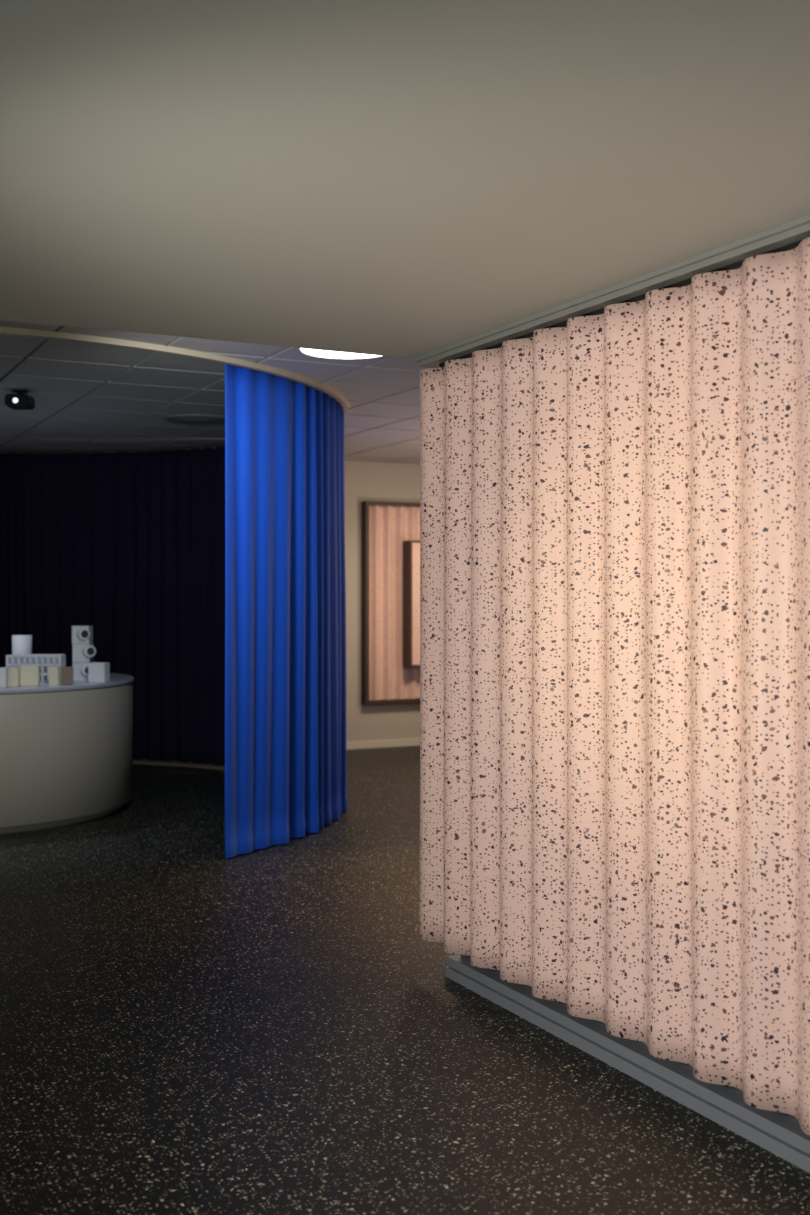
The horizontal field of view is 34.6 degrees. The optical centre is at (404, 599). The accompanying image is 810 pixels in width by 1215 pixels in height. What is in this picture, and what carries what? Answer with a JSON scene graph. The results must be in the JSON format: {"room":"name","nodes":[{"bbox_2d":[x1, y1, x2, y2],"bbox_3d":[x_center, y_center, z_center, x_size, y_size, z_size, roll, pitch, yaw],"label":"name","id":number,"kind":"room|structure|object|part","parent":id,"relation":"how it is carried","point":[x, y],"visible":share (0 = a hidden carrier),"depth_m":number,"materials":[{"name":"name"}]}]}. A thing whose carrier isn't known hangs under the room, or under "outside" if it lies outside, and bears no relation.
{"room":"exhibition gallery","nodes":[
{"label":"exhibition gallery","id":0,"kind":"room"},
{"bbox_2d":[163,414,224,424],"bbox_3d":[-1.545,-1.338,9.700,0.520,0.024,0.520,0,0,-27],"label":"diffuser","id":1,"kind":"object","parent":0,"point":[193,419],"depth_m":9.59,"materials":[{"name":"grey plastic"}]},
{"bbox_2d":[0,320,437,464],"bbox_3d":[-2.290,-1.360,8.936,11.978,0.020,8.798,0,0,-27],"label":"ceiling tiles","id":2,"kind":"structure","parent":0,"point":[86,395],"depth_m":8.38,"materials":[{"name":"grey tile"}]},
{"bbox_2d":[5,390,34,409],"bbox_3d":[-2.488,-1.295,8.392,0.150,0.110,0.195,0,0,0],"label":"ceiling projector","id":3,"kind":"object","parent":2,"relation":"attached to","point":[19,401],"depth_m":8.32,"materials":[{"name":"black plastic"}]},
{"bbox_2d":[344,461,419,741],"bbox_3d":[-0.049,0.050,13.808,4.050,2.800,1.700,0,0,-27],"label":"wall","id":4,"kind":"structure","parent":0,"point":[364,481],"depth_m":12.66,"materials":[{"name":"paint"}]},
{"bbox_2d":[346,738,419,749],"bbox_3d":[0.338,1.413,13.041,4.050,0.075,0.018,0,0,-27],"label":"baseboard","id":5,"kind":"structure","parent":4,"relation":"attached to","point":[413,741],"depth_m":12.75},
{"bbox_2d":[362,501,419,703],"bbox_3d":[0.267,0.025,12.881,1.420,1.970,0.240,0,0,-27],"label":"panel","id":6,"kind":"object","parent":4,"relation":"attached to","point":[390,530],"visible":0.45,"depth_m":12.73,"materials":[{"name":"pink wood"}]},
{"bbox_3d":[0.307,0.035,12.867,0.660,1.230,0.180,0,0,-27],"label":"frame","id":7,"kind":"part","parent":6,"relation":"part of","materials":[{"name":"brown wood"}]},
{"bbox_2d":[0,0,809,358],"bbox_3d":[1.470,-1.205,1.526,12.400,0.490,7.800,0,0,-27],"label":"ceiling","id":8,"kind":"structure","parent":0,"point":[413,179],"depth_m":2.79,"materials":[{"name":"paint"}]},
{"bbox_2d":[0,443,224,765],"bbox_3d":[-4.103,0.035,9.592,3.313,2.770,5.613,0,0,34],"label":"curtain","id":9,"kind":"object","parent":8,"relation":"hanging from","point":[128,544],"visible":0.77,"depth_m":11.57,"materials":[{"name":"black fabric"}]},
{"bbox_2d":[0,326,348,858],"bbox_3d":[-1.815,0.046,8.008,2.279,2.792,5.447,0,0,34],"label":"curtain","id":10,"kind":"object","parent":8,"relation":"hanging from","point":[286,767],"visible":1,"depth_m":7.69,"materials":[{"name":"fabric"}]},
{"bbox_2d":[297,348,380,358],"bbox_3d":[-0.315,-1.344,6.970,0.524,0.012,0.524,0,0,-27],"label":"recessed light","id":11,"kind":"object","parent":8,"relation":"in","point":[314,352],"visible":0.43,"depth_m":7.08,"materials":[{"name":"white plastic"}]},
{"bbox_2d":[414,215,809,367],"bbox_3d":[1.338,-0.944,2.688,0.090,0.032,5.595,0,0,-27],"label":"rail","id":12,"kind":"object","parent":8,"relation":"attached to","point":[799,229],"visible":0.9,"depth_m":3.91,"materials":[{"name":"grey metal"}]},
{"bbox_2d":[0,746,809,1214],"bbox_3d":[-0.466,1.500,5.365,12.400,0.100,16.400,0,0,-27],"label":"floor","id":13,"kind":"structure","parent":0,"point":[186,1028],"depth_m":4.11,"materials":[{"name":"rubber"}]},
{"bbox_2d":[0,673,133,833],"bbox_3d":[-3.120,1.000,9.000,2.440,0.900,2.440,0,0,-27],"label":"display table","id":14,"kind":"object","parent":13,"relation":"on","point":[66,751],"visible":0.79,"depth_m":8.27,"materials":[{"name":"paint"}]},
{"bbox_2d":[0,667,7,687],"bbox_3d":[-2.533,0.487,8.160,0.069,0.125,0.070,0,0,-6],"label":"block","id":15,"kind":"object","parent":14,"relation":"on","point":[3,670],"visible":1,"depth_m":8.13,"materials":[{"name":"white paint"}]},
{"bbox_2d":[8,667,20,686],"bbox_3d":[-2.479,0.490,8.253,0.070,0.120,0.070,0,0,6],"label":"block","id":16,"kind":"object","parent":14,"relation":"on","point":[14,673],"visible":1,"depth_m":8.22,"materials":[{"name":"beige"}]},
{"bbox_2d":[21,665,39,686],"bbox_3d":[-2.396,0.485,8.316,0.108,0.130,0.100,0,0,-9],"label":"block","id":17,"kind":"object","parent":14,"relation":"on","point":[30,674],"visible":1,"depth_m":8.27,"materials":[{"name":"beige"}]},
{"bbox_2d":[6,654,65,683],"bbox_3d":[-2.447,0.456,8.620,0.362,0.188,0.120,0,0,0],"label":"rack","id":18,"kind":"object","parent":14,"relation":"on","point":[44,661],"visible":0.51,"depth_m":8.56,"materials":[{"name":"white paint"}]},
{"bbox_2d":[12,635,31,653],"bbox_3d":[-2.607,0.395,8.850,0.132,0.310,0.132,0,0,0],"label":"vase","id":19,"kind":"object","parent":18,"relation":"on","point":[21,644],"visible":0.36,"depth_m":8.79,"materials":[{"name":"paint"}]},
{"bbox_2d":[49,667,60,685],"bbox_3d":[-2.258,0.490,8.387,0.064,0.119,0.050,0,0,11],"label":"block","id":20,"kind":"object","parent":14,"relation":"on","point":[54,672],"visible":1,"depth_m":8.36,"materials":[{"name":"beige"}]},
{"bbox_2d":[62,667,72,684],"bbox_3d":[-2.190,0.492,8.437,0.071,0.116,0.050,0,0,-12],"label":"block","id":21,"kind":"object","parent":14,"relation":"on","point":[67,672],"visible":1,"depth_m":8.41,"materials":[{"name":"brown"}]},
{"bbox_2d":[72,626,95,679],"bbox_3d":[-2.195,0.364,8.924,0.167,0.372,0.162,0,0,0],"label":"tower","id":22,"kind":"object","parent":14,"relation":"on","point":[84,651],"visible":0.83,"depth_m":8.89,"materials":[{"name":"white paint"}]},
{"bbox_2d":[77,628,89,639],"bbox_3d":[-2.197,0.232,8.884,0.084,0.084,0.050,0,0,-35],"label":"socket","id":23,"kind":"object","parent":22,"relation":"attached to","point":[82,633],"depth_m":8.87,"materials":[{"name":"white paint"}]},
{"bbox_2d":[80,664,87,675],"bbox_3d":[-2.172,0.480,8.884,0.084,0.084,0.050,0,0,-35],"label":"socket","id":24,"kind":"object","parent":22,"relation":"attached to","point":[83,667],"depth_m":8.86,"materials":[{"name":"white paint"}]},
{"bbox_2d":[82,645,95,656],"bbox_3d":[-2.158,0.350,8.884,0.084,0.084,0.050,0,0,-35],"label":"socket","id":25,"kind":"object","parent":22,"relation":"attached to","point":[87,650],"depth_m":8.87,"materials":[{"name":"white paint"}]},
{"bbox_2d":[88,662,109,682],"bbox_3d":[-2.049,0.485,8.707,0.120,0.130,0.080,0,0,14],"label":"block","id":26,"kind":"object","parent":14,"relation":"on","point":[99,672],"visible":1,"depth_m":8.67,"materials":[{"name":"white paint"}]},
{"bbox_2d":[133,761,224,769],"bbox_3d":[-4.089,1.439,9.568,3.145,0.022,5.400,0,0,34],"label":"trim","id":27,"kind":"structure","parent":13,"relation":"on","point":[134,762],"depth_m":11.34,"materials":[{"name":"black"}]},
{"bbox_2d":[446,955,809,1172],"bbox_3d":[1.419,1.411,2.620,0.105,0.078,5.400,0,0,-27],"label":"track","id":28,"kind":"object","parent":13,"relation":"on","point":[782,1136],"visible":0.93,"depth_m":3.90,"materials":[{"name":"metal"}]},
{"bbox_2d":[463,955,798,1122],"bbox_3d":[1.503,0.245,2.660,0.160,2.410,5.395,0,0,-27],"label":"backing","id":29,"kind":"object","parent":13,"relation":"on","point":[469,957],"visible":0.02,"depth_m":3.83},
{"bbox_2d":[439,238,805,366],"bbox_3d":[1.393,0.085,2.663,0.044,2.030,5.500,0,0,-27],"label":"batten","id":30,"kind":"object","parent":29,"relation":"attached to","point":[736,265],"visible":0.05,"depth_m":3.95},
{"bbox_2d":[419,237,809,1135],"bbox_3d":[1.322,0.214,2.677,0.069,2.238,5.591,0,0,-27],"label":"sheet","id":31,"kind":"object","parent":30,"relation":"attached to","point":[615,503],"visible":1,"depth_m":3.94,"materials":[{"name":"fabric"}]}
]}

